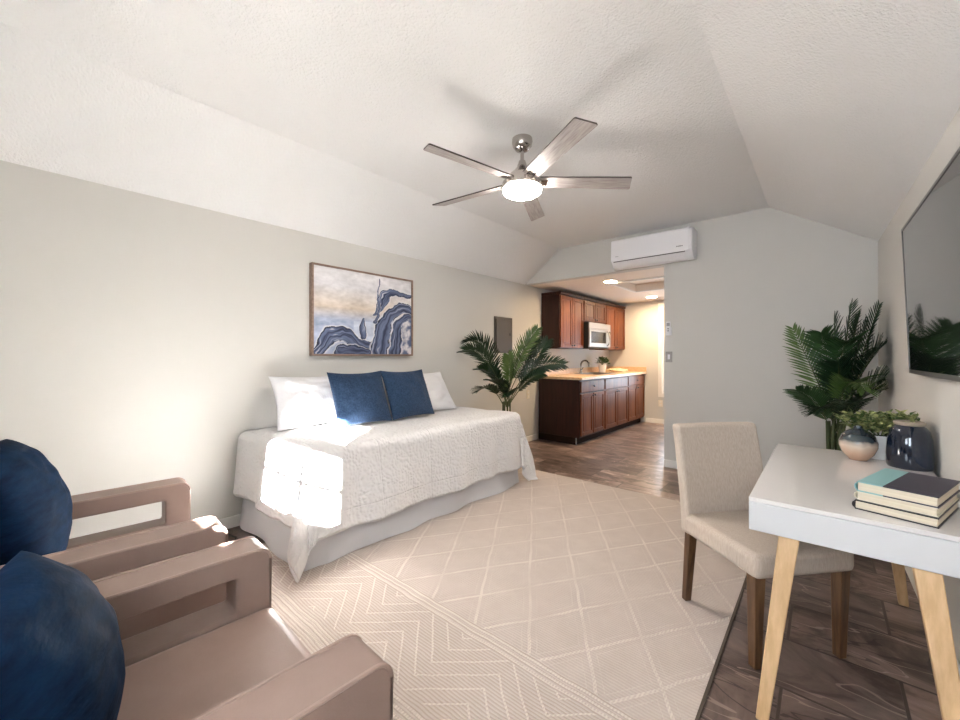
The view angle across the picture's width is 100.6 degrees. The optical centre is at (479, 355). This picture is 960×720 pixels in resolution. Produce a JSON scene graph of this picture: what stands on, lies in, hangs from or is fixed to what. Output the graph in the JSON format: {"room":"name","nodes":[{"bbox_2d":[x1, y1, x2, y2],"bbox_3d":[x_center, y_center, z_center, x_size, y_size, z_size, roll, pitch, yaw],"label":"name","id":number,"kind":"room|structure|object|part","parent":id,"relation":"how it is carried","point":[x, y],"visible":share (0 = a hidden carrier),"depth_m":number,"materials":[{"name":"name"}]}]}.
{"room":"studio apartment","nodes":[
{"label":"studio apartment","id":0,"kind":"room"},
{"bbox_2d":[0,160,608,538],"bbox_3d":[-0.173,0.045,4.961,0.100,2.450,8.680,0,0,41],"label":"wall","id":1,"kind":"structure","parent":0,"point":[141,335],"depth_m":2.67,"materials":[{"name":"grey paint"}]},
{"bbox_2d":[309,262,412,355],"bbox_3d":[-1.079,-0.398,3.793,0.054,0.792,1.092,0,0,41],"label":"framed picture","id":2,"kind":"object","parent":1,"relation":"attached to","point":[352,312],"visible":1,"depth_m":3.70,"materials":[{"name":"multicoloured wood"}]},
{"bbox_2d":[219,434,537,528],"bbox_3d":[-1.009,1.228,3.906,0.014,0.085,5.790,0,0,41],"label":"baseboard","id":3,"kind":"structure","parent":1,"relation":"attached to","point":[232,521],"depth_m":2.95,"materials":[{"name":"white paint"}]},
{"bbox_2d":[494,316,511,352],"bbox_3d":[0.326,-0.285,5.438,0.029,0.490,0.400,0,0,41],"label":"breaker panel","id":4,"kind":"object","parent":1,"relation":"attached to","point":[502,326],"visible":0.91,"depth_m":5.42,"materials":[{"name":"grey metal"}]},
{"bbox_2d":[541,291,583,348],"bbox_3d":[1.338,-0.545,6.354,0.361,0.860,0.776,0,0,41],"label":"upper cabinet","id":5,"kind":"object","parent":1,"relation":"attached to","point":[561,312],"visible":0.98,"depth_m":6.12,"materials":[{"name":"brown wood"}]},
{"bbox_3d":[1.331,-0.953,6.360,0.343,0.045,0.776,0,0,41],"label":"crown","id":6,"kind":"part","parent":5,"relation":"part of","materials":[{"name":"brown wood"}]},
{"bbox_3d":[1.326,-0.522,6.120,0.020,0.785,0.364,0,0,41],"label":"door","id":7,"kind":"part","parent":5,"relation":"part of","materials":[{"name":"brown wood"}]},
{"bbox_3d":[1.572,-0.522,6.404,0.020,0.785,0.364,0,0,41],"label":"door","id":8,"kind":"part","parent":5,"relation":"part of","materials":[{"name":"brown wood"}]},
{"bbox_2d":[583,297,606,323],"bbox_3d":[1.880,-0.772,6.981,0.361,0.405,0.878,0,0,41],"label":"upper cabinet","id":9,"kind":"object","parent":1,"relation":"attached to","point":[594,310],"visible":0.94,"depth_m":6.84,"materials":[{"name":"brown wood"}]},
{"bbox_3d":[1.848,-0.750,6.724,0.020,0.330,0.418,0,0,41],"label":"door","id":10,"kind":"part","parent":9,"relation":"part of","materials":[{"name":"brown wood"}]},
{"bbox_3d":[1.874,-0.953,6.987,0.343,0.045,0.878,0,0,41],"label":"crown","id":11,"kind":"part","parent":9,"relation":"part of","materials":[{"name":"brown wood"}]},
{"bbox_2d":[583,322,609,348],"bbox_3d":[1.936,-0.343,6.951,0.467,0.435,0.850,0,0,41],"label":"microwave","id":12,"kind":"object","parent":9,"relation":"attached to","point":[595,335],"visible":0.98,"depth_m":6.71,"materials":[{"name":"white plastic"}]},
{"bbox_3d":[2.019,-0.305,6.797,0.024,0.300,0.725,0,0,41],"label":"door","id":13,"kind":"part","parent":12,"relation":"part of","materials":[{"name":"silver metal"}]},
{"bbox_3d":[2.058,-0.508,6.846,0.019,0.097,0.850,0,0,41],"label":"vent panel","id":14,"kind":"part","parent":12,"relation":"part of","materials":[{"name":"silver metal"}]},
{"bbox_3d":[2.130,-0.750,7.050,0.020,0.330,0.418,0,0,41],"label":"door","id":15,"kind":"part","parent":9,"relation":"part of","materials":[{"name":"brown wood"}]},
{"bbox_2d":[589,302,625,349],"bbox_3d":[2.466,-0.545,7.658,0.361,0.860,0.908,0,0,41],"label":"upper cabinet","id":16,"kind":"object","parent":1,"relation":"attached to","point":[615,314],"visible":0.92,"depth_m":7.57,"materials":[{"name":"brown wood"}]},
{"bbox_3d":[2.429,-0.522,7.396,0.020,0.785,0.433,0,0,41],"label":"door","id":17,"kind":"part","parent":16,"relation":"part of","materials":[{"name":"brown wood"}]},
{"bbox_3d":[2.459,-0.953,7.664,0.343,0.045,0.908,0,0,41],"label":"crown","id":18,"kind":"part","parent":16,"relation":"part of","materials":[{"name":"brown wood"}]},
{"bbox_3d":[2.720,-0.522,7.732,0.020,0.785,0.433,0,0,41],"label":"door","id":19,"kind":"part","parent":16,"relation":"part of","materials":[{"name":"brown wood"}]},
{"bbox_2d":[0,0,959,285],"bbox_3d":[0.324,-1.215,2.542,4.015,0.750,5.670,0,0,41],"label":"ceiling","id":20,"kind":"structure","parent":0,"point":[316,117],"depth_m":2.19,"materials":[{"name":"white paint"}]},
{"bbox_2d":[423,117,631,220],"bbox_3d":[0.241,-1.276,2.697,1.430,0.387,1.439,0,0,41],"label":"ceiling fan","id":21,"kind":"object","parent":20,"relation":"hanging from","point":[524,184],"visible":1,"depth_m":2.62,"materials":[{"name":"silver metal"}]},
{"bbox_3d":[-0.074,-1.180,2.947,0.642,0.009,0.122,0,13,34],"label":"blade","id":22,"kind":"part","parent":21,"relation":"part of","materials":[{"name":"grey wood"}]},
{"bbox_3d":[-0.060,-1.180,2.435,0.642,0.009,0.122,0,13,-38],"label":"blade","id":23,"kind":"part","parent":21,"relation":"part of","materials":[{"name":"grey wood"}]},
{"bbox_2d":[503,181,541,200],"bbox_3d":[0.286,-1.114,2.701,0.262,0.062,0.262,0,0,41],"label":"diffuser","id":24,"kind":"object","parent":21,"relation":"attached to","point":[514,190],"depth_m":2.64,"materials":[{"name":"white glass"}]},
{"bbox_3d":[0.409,-1.180,3.119,0.122,0.009,0.642,-14,-4,16],"label":"blade","id":25,"kind":"part","parent":21,"relation":"part of","materials":[{"name":"grey wood"}]},
{"bbox_3d":[0.431,-1.180,2.290,0.122,0.009,0.642,14,-5,-19],"label":"blade","id":26,"kind":"part","parent":21,"relation":"part of","materials":[{"name":"grey wood"}]},
{"bbox_3d":[0.722,-1.180,2.712,0.642,0.009,0.122,0,-13,-2],"label":"blade","id":27,"kind":"part","parent":21,"relation":"part of","materials":[{"name":"grey wood"}]},
{"bbox_2d":[227,422,941,719],"bbox_3d":[1.255,1.320,3.727,3.875,0.100,8.680,0,0,41],"label":"floor","id":28,"kind":"structure","parent":0,"point":[886,673],"depth_m":1.77,"materials":[{"name":"wood"}]},
{"bbox_2d":[261,467,746,719],"bbox_3d":[-0.086,1.264,2.348,2.540,0.013,4.060,0,0,41],"label":"area rug","id":29,"kind":"object","parent":28,"relation":"on","point":[552,596],"visible":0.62,"depth_m":2.00,"materials":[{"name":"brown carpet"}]},
{"bbox_2d":[0,477,227,639],"bbox_3d":[-1.603,0.821,1.598,0.883,0.870,0.834,0,0,45],"label":"armchair","id":30,"kind":"object","parent":29,"relation":"on","point":[104,554],"visible":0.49,"depth_m":1.52,"materials":[{"name":"beige leather"}]},
{"bbox_2d":[0,439,72,565],"bbox_3d":[-1.846,0.606,1.596,0.300,0.517,0.567,0,0,-43],"label":"velvet cushion","id":31,"kind":"object","parent":30,"relation":"on","point":[36,506],"visible":0.71,"depth_m":1.49,"materials":[{"name":"blue fabric"}]},
{"bbox_3d":[-1.859,0.919,1.869,0.135,0.512,0.800,0,0,45],"label":"arm","id":32,"kind":"part","parent":30,"relation":"part of","materials":[{"name":"beige leather"}]},
{"bbox_2d":[80,523,188,581],"bbox_3d":[-1.547,0.941,1.654,0.602,0.170,0.675,0,0,45],"label":"seat cushion","id":33,"kind":"object","parent":30,"relation":"on","point":[165,524],"depth_m":1.89,"materials":[{"name":"beige leather"}]},
{"bbox_2d":[93,536,393,719],"bbox_3d":[-0.795,0.821,0.885,0.883,0.870,0.834,0,0,44],"label":"armchair","id":34,"kind":"object","parent":29,"relation":"on","point":[234,658],"visible":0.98,"depth_m":1.10,"materials":[{"name":"brown fabric"}]},
{"bbox_2d":[0,551,125,719],"bbox_3d":[-0.928,0.669,0.823,0.598,0.391,0.290,0,0,45],"label":"velvet cushion","id":35,"kind":"object","parent":34,"relation":"on","point":[62,652],"visible":1,"depth_m":0.76,"materials":[{"name":"blue fabric"}]},
{"bbox_3d":[-1.056,0.919,1.152,0.135,0.512,0.800,0,0,44],"label":"arm","id":36,"kind":"part","parent":34,"relation":"part of","materials":[{"name":"brown fabric"}]},
{"bbox_2d":[117,608,310,719],"bbox_3d":[-0.740,0.941,0.943,0.602,0.170,0.675,0,0,44],"label":"seat cushion","id":37,"kind":"object","parent":34,"relation":"on","point":[183,678],"depth_m":1.10,"materials":[{"name":"brown fabric"}]},
{"bbox_3d":[-0.518,0.919,0.636,0.135,0.512,0.800,0,0,44],"label":"arm","id":38,"kind":"part","parent":34,"relation":"part of","materials":[{"name":"brown fabric"}]},
{"bbox_2d":[240,469,518,570],"bbox_3d":[-0.675,0.932,3.457,1.047,0.645,2.234,0,0,41],"label":"bed skirt","id":39,"kind":"object","parent":29,"relation":"on","point":[276,535],"visible":0.28,"depth_m":2.79,"materials":[{"name":"white fabric"}]},
{"bbox_2d":[233,406,537,582],"bbox_3d":[-0.640,0.899,3.442,1.145,0.691,2.456,0,0,41],"label":"coverlet","id":40,"kind":"object","parent":39,"relation":"on","point":[321,481],"visible":0.88,"depth_m":2.75,"materials":[{"name":"white fabric"}]},
{"bbox_2d":[268,373,352,430],"bbox_3d":[-1.312,0.354,3.249,0.235,0.399,0.720,0,0,41],"label":"bed pillow","id":41,"kind":"object","parent":40,"relation":"on","point":[300,401],"visible":0.66,"depth_m":3.08,"materials":[{"name":"white fabric"}]},
{"bbox_2d":[327,371,392,427],"bbox_3d":[-0.984,0.341,3.293,0.507,0.421,0.229,0,0,-44],"label":"throw cushion","id":42,"kind":"object","parent":40,"relation":"on","point":[358,398],"visible":1,"depth_m":3.21,"materials":[{"name":"blue fabric"}]},
{"bbox_2d":[381,369,434,419],"bbox_3d":[-0.658,0.341,3.670,0.224,0.423,0.500,0,0,39],"label":"throw cushion","id":43,"kind":"object","parent":40,"relation":"on","point":[407,392],"visible":1,"depth_m":3.58,"materials":[{"name":"blue fabric"}]},
{"bbox_2d":[423,372,456,409],"bbox_3d":[-0.583,0.363,4.020,0.282,0.379,0.744,0,0,42],"label":"bed pillow","id":44,"kind":"object","parent":40,"relation":"on","point":[440,398],"visible":0.47,"depth_m":4.09,"materials":[{"name":"white fabric"}]},
{"bbox_2d":[456,324,567,411],"bbox_3d":[0.366,0.436,4.797,1.320,1.668,0.651,0,0,-22],"label":"potted palm","id":45,"kind":"object","parent":28,"relation":"on","point":[537,371],"visible":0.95,"depth_m":4.80,"materials":[{"name":"green plant"}]},
{"bbox_3d":[0.335,0.760,4.972,0.114,0.381,0.117,0,0,41],"label":"stem","id":46,"kind":"part","parent":45,"relation":"part of","materials":[{"name":"green plant"}]},
{"bbox_2d":[539,378,603,444],"bbox_3d":[1.440,0.806,6.170,0.727,0.928,0.820,0,0,41],"label":"base cabinet","id":47,"kind":"object","parent":28,"relation":"on","point":[570,411],"visible":0.91,"depth_m":5.87,"materials":[{"name":"brown wood"}]},
{"bbox_3d":[1.557,0.845,5.806,0.020,0.600,0.382,0,0,41],"label":"door","id":48,"kind":"part","parent":47,"relation":"part of","materials":[{"name":"brown wood"}]},
{"bbox_3d":[1.687,0.445,5.957,0.020,0.160,0.780,0,0,41],"label":"drawer","id":49,"kind":"part","parent":47,"relation":"part of","materials":[{"name":"brown wood"}]},
{"bbox_2d":[541,366,645,379],"bbox_3d":[2.037,0.276,6.873,0.738,0.132,2.693,0,0,41],"label":"countertop","id":50,"kind":"structure","parent":47,"relation":"on","point":[568,373],"depth_m":6.72,"materials":[{"name":"beige stone"}]},
{"bbox_2d":[579,360,589,372],"bbox_3d":[1.814,0.184,6.957,0.110,0.237,0.192,0,0,-23],"label":"kitchen faucet","id":51,"kind":"object","parent":50,"relation":"on","point":[582,361],"visible":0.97,"depth_m":6.97,"materials":[{"name":"silver metal"}]},
{"bbox_3d":[1.827,0.160,6.946,0.177,0.188,0.028,0,0,41],"label":"spout","id":52,"kind":"part","parent":51,"relation":"part of","materials":[{"name":"silver metal"}]},
{"bbox_2d":[576,372,612,374],"bbox_3d":[1.995,0.387,6.880,0.440,0.178,0.700,0,0,41],"label":"sink","id":53,"kind":"object","parent":50,"relation":"in","point":[593,373],"visible":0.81,"depth_m":7.10,"materials":[{"name":"silver metal"}]},
{"bbox_2d":[595,356,609,371],"bbox_3d":[2.279,0.148,7.391,0.272,0.309,0.292,0,0,-5],"label":"potted herb","id":54,"kind":"object","parent":50,"relation":"on","point":[602,368],"visible":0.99,"depth_m":7.34,"materials":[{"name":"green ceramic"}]},
{"bbox_2d":[598,365,605,371],"bbox_3d":[2.270,0.233,7.397,0.150,0.140,0.150,0,0,41],"label":"pot","id":55,"kind":"object","parent":54,"relation":"attached to","point":[602,368],"depth_m":7.34,"materials":[{"name":"white ceramic"}]},
{"bbox_2d":[606,368,627,371],"bbox_3d":[2.597,0.266,7.563,0.262,0.066,0.422,0,0,41],"label":"dish towel","id":56,"kind":"object","parent":50,"relation":"on","point":[610,369],"visible":0.99,"depth_m":7.48,"materials":[{"name":"beige fabric"}]},
{"bbox_3d":[1.817,0.845,6.107,0.020,0.600,0.382,0,0,41],"label":"door","id":57,"kind":"part","parent":47,"relation":"part of","materials":[{"name":"brown wood"}]},
{"bbox_2d":[600,376,627,435],"bbox_3d":[2.030,0.806,6.852,0.727,0.928,0.978,0,0,41],"label":"base cabinet","id":58,"kind":"object","parent":28,"relation":"on","point":[615,388],"visible":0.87,"depth_m":6.59,"materials":[{"name":"brown wood"}]},
{"bbox_3d":[2.120,0.845,6.458,0.020,0.600,0.461,0,0,41],"label":"door","id":59,"kind":"part","parent":58,"relation":"part of","materials":[{"name":"brown wood"}]},
{"bbox_3d":[2.433,0.845,6.819,0.020,0.600,0.461,0,0,41],"label":"door","id":60,"kind":"part","parent":58,"relation":"part of","materials":[{"name":"brown wood"}]},
{"bbox_2d":[624,374,644,426],"bbox_3d":[2.631,0.806,7.548,0.727,0.928,0.858,0,0,41],"label":"base cabinet","id":61,"kind":"object","parent":28,"relation":"on","point":[636,387],"visible":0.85,"depth_m":7.31,"materials":[{"name":"brown wood"}]},
{"bbox_3d":[2.742,0.845,7.177,0.020,0.600,0.401,0,0,41],"label":"door","id":62,"kind":"part","parent":61,"relation":"part of","materials":[{"name":"brown wood"}]},
{"bbox_3d":[2.878,0.445,7.335,0.020,0.160,0.818,0,0,41],"label":"drawer","id":63,"kind":"part","parent":61,"relation":"part of","materials":[{"name":"brown wood"}]},
{"bbox_3d":[3.014,0.845,7.492,0.020,0.600,0.401,0,0,41],"label":"door","id":64,"kind":"part","parent":61,"relation":"part of","materials":[{"name":"brown wood"}]},
{"bbox_2d":[673,422,853,669],"bbox_3d":[1.288,0.815,1.896,0.470,0.910,0.572,0,0,-8],"label":"chair","id":65,"kind":"object","parent":28,"relation":"on","point":[719,464],"visible":0.79,"depth_m":1.99,"materials":[{"name":"fabric"}]},
{"bbox_3d":[1.066,1.064,2.035,0.042,0.388,0.081,0,0,-8],"label":"leg","id":66,"kind":"part","parent":65,"relation":"part of","materials":[{"name":"brown wood"}]},
{"bbox_3d":[1.258,0.627,2.102,0.470,0.535,0.156,0,0,-8],"label":"backrest","id":67,"kind":"part","parent":65,"relation":"part of","materials":[{"name":"fabric"}]},
{"bbox_3d":[1.125,1.077,1.625,0.048,0.385,0.048,0,0,-8],"label":"leg","id":68,"kind":"part","parent":65,"relation":"part of","materials":[{"name":"brown wood"}]},
{"bbox_3d":[1.295,0.847,1.846,0.470,0.103,0.470,0,0,-8],"label":"seat","id":69,"kind":"part","parent":65,"relation":"part of","materials":[{"name":"fabric"}]},
{"bbox_3d":[1.521,1.077,1.681,0.048,0.385,0.048,0,0,-8],"label":"leg","id":70,"kind":"part","parent":65,"relation":"part of","materials":[{"name":"brown wood"}]},
{"bbox_2d":[782,298,889,450],"bbox_3d":[2.811,0.394,3.203,0.625,1.751,0.717,0,0,41],"label":"potted palm","id":71,"kind":"object","parent":28,"relation":"on","point":[838,379],"visible":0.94,"depth_m":3.16,"materials":[{"name":"green plant"}]},
{"bbox_3d":[2.963,0.750,3.322,0.127,0.401,0.127,0,0,41],"label":"stem","id":72,"kind":"part","parent":71,"relation":"part of","materials":[{"name":"green plant"}]},
{"bbox_2d":[749,443,959,719],"bbox_3d":[1.583,0.895,1.711,0.582,0.750,1.286,0,0,41],"label":"desk","id":73,"kind":"object","parent":28,"relation":"on","point":[802,493],"visible":0.79,"depth_m":1.38,"materials":[{"name":"white paint"}]},
{"bbox_3d":[1.064,0.955,1.415,0.193,0.630,0.076,0,0,-24],"label":"leg","id":74,"kind":"part","parent":73,"relation":"part of","materials":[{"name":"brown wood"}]},
{"bbox_2d":[839,425,878,460],"bbox_3d":[1.900,0.435,2.002,0.147,0.168,0.147,0,0,41],"label":"bud vase","id":75,"kind":"object","parent":73,"relation":"on","point":[857,443],"visible":1,"depth_m":1.96,"materials":[{"name":"ceramic"}]},
{"bbox_2d":[834,409,919,459],"bbox_3d":[2.008,0.393,2.042,0.313,0.253,0.311,0,0,41],"label":"potted plant","id":76,"kind":"object","parent":73,"relation":"on","point":[874,422],"visible":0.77,"depth_m":2.00,"materials":[{"name":"green plant"}]},
{"bbox_3d":[2.043,0.387,2.034,0.124,0.058,0.090,0,0,41],"label":"stem","id":77,"kind":"part","parent":76,"relation":"part of","materials":[{"name":"green plant"}]},
{"bbox_3d":[2.043,0.460,2.034,0.150,0.120,0.150,0,0,41],"label":"pot","id":78,"kind":"part","parent":76,"relation":"part of","materials":[{"name":"white ceramic"}]},
{"bbox_3d":[2.094,0.955,2.026,0.182,0.630,0.078,0,0,-21],"label":"leg","id":79,"kind":"part","parent":73,"relation":"part of","materials":[{"name":"brown wood"}]},
{"bbox_2d":[852,498,958,528],"bbox_3d":[1.452,0.504,1.361,0.300,0.031,0.198,0,0,-32],"label":"book","id":80,"kind":"object","parent":73,"relation":"on","point":[905,515],"visible":0.47,"depth_m":1.27,"materials":[{"name":"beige paper"}]},
{"bbox_2d":[854,491,958,517],"bbox_3d":[1.457,0.474,1.363,0.297,0.028,0.193,0,0,-32],"label":"book","id":81,"kind":"object","parent":80,"relation":"on","point":[926,510],"visible":0.46,"depth_m":1.28,"materials":[{"name":"beige paper"}]},
{"bbox_2d":[854,468,959,508],"bbox_3d":[1.458,0.443,1.360,0.300,0.034,0.193,0,0,-32],"label":"book","id":82,"kind":"object","parent":81,"relation":"on","point":[926,490],"visible":1,"depth_m":1.32,"materials":[{"name":"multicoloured paper"}]},
{"bbox_2d":[885,420,934,471],"bbox_3d":[2.006,0.412,1.862,0.158,0.215,0.158,0,0,41],"label":"ceramic jar","id":83,"kind":"object","parent":73,"relation":"on","point":[909,445],"visible":1,"depth_m":1.81,"materials":[{"name":"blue ceramic"}]},
{"bbox_3d":[1.352,0.955,1.166,0.076,0.630,0.193,0,0,16],"label":"leg","id":84,"kind":"part","parent":73,"relation":"part of","materials":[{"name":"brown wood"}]},
{"bbox_2d":[531,267,663,303],"bbox_3d":[3.076,-1.121,5.833,3.675,0.150,2.910,0,0,41],"label":"ceiling","id":85,"kind":"structure","parent":0,"point":[591,287],"depth_m":6.18,"materials":[{"name":"beige paint"}]},
{"bbox_2d":[602,280,617,282],"bbox_3d":[1.819,-1.040,5.566,0.210,0.009,0.210,0,0,41],"label":"recessed light","id":86,"kind":"object","parent":85,"relation":"in","point":[605,281],"visible":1,"depth_m":5.57,"materials":[{"name":"white paint"}]},
{"bbox_2d":[607,276,663,292],"bbox_3d":[2.597,-1.037,5.719,1.150,0.018,1.050,0,0,41],"label":"trim","id":87,"kind":"structure","parent":85,"relation":"attached to","point":[614,283],"depth_m":5.70,"materials":[{"name":"white paint"}]},
{"bbox_2d":[609,300,663,421],"bbox_3d":[4.061,0.070,6.972,3.675,2.400,0.100,0,0,41],"label":"wall","id":88,"kind":"structure","parent":0,"point":[641,318],"depth_m":7.66,"materials":[{"name":"grey paint"}]},
{"bbox_2d":[646,418,663,423],"bbox_3d":[4.297,1.228,6.692,2.950,0.085,0.014,0,0,41],"label":"baseboard","id":89,"kind":"structure","parent":88,"relation":"attached to","point":[650,420],"depth_m":7.54,"materials":[{"name":"white paint"}]},
{"bbox_2d":[658,400,662,406],"bbox_3d":[3.387,0.890,7.481,0.074,0.120,0.009,0,0,41],"label":"wall outlet","id":90,"kind":"object","parent":88,"relation":"attached to","point":[660,402],"visible":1,"depth_m":7.48,"materials":[{"name":"beige plastic"}]},
{"bbox_2d":[658,302,663,396],"bbox_3d":[3.729,-0.115,7.182,0.990,1.770,0.016,0,0,41],"label":"trim","id":91,"kind":"structure","parent":88,"relation":"attached to","point":[660,394],"depth_m":7.47,"materials":[{"name":"white paint"}]},
{"bbox_2d":[662,306,663,392],"bbox_3d":[3.761,-0.120,7.218,0.850,1.620,0.060,0,0,41],"label":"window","id":92,"kind":"structure","parent":88,"relation":"in","point":[662,306],"depth_m":7.47,"materials":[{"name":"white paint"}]},
{"bbox_2d":[525,207,877,469],"bbox_3d":[2.086,-0.100,4.687,3.675,2.740,0.120,0,0,41],"label":"wall","id":93,"kind":"structure","parent":0,"point":[754,274],"depth_m":4.02,"materials":[{"name":"grey paint"}]},
{"bbox_2d":[611,227,696,270],"bbox_3d":[1.965,-1.210,4.560,0.880,0.336,0.226,0,0,41],"label":"air conditioner","id":94,"kind":"object","parent":93,"relation":"attached to","point":[680,244],"visible":1,"depth_m":4.45,"materials":[{"name":"white plastic"}]},
{"bbox_2d":[666,322,671,334],"bbox_3d":[2.144,-0.312,4.532,0.060,0.155,0.038,0,0,41],"label":"remote","id":95,"kind":"object","parent":93,"relation":"attached to","point":[668,324],"visible":1,"depth_m":4.52,"materials":[{"name":"white plastic"}]},
{"bbox_2d":[666,352,671,361],"bbox_3d":[2.152,0.010,4.542,0.072,0.120,0.013,0,0,41],"label":"light switch","id":96,"kind":"object","parent":93,"relation":"attached to","point":[668,354],"visible":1,"depth_m":4.54,"materials":[{"name":"silver metal"}]},
{"bbox_2d":[664,459,676,468],"bbox_3d":[2.771,1.228,4.006,1.746,0.085,0.014,0,0,41],"label":"baseboard","id":97,"kind":"structure","parent":93,"relation":"attached to","point":[667,463],"depth_m":4.52,"materials":[{"name":"white paint"}]},
{"bbox_2d":[878,107,959,663],"bbox_3d":[1.724,0.135,1.292,0.121,2.270,5.613,0,0,40],"label":"wall","id":98,"kind":"structure","parent":0,"point":[936,401],"depth_m":2.17,"materials":[{"name":"grey paint"}]},
{"bbox_2d":[901,147,959,381],"bbox_3d":[1.853,-0.296,1.596,0.067,0.775,1.400,0,0,40],"label":"television","id":99,"kind":"object","parent":98,"relation":"attached to","point":[930,237],"visible":1,"depth_m":1.62,"materials":[{"name":"black plastic"}]},
{"bbox_2d":[905,566,959,676],"bbox_3d":[1.682,1.228,1.346,0.014,0.085,5.437,0,0,40],"label":"baseboard","id":100,"kind":"structure","parent":98,"relation":"attached to","point":[909,571],"depth_m":2.19,"materials":[{"name":"white paint"}]}
]}

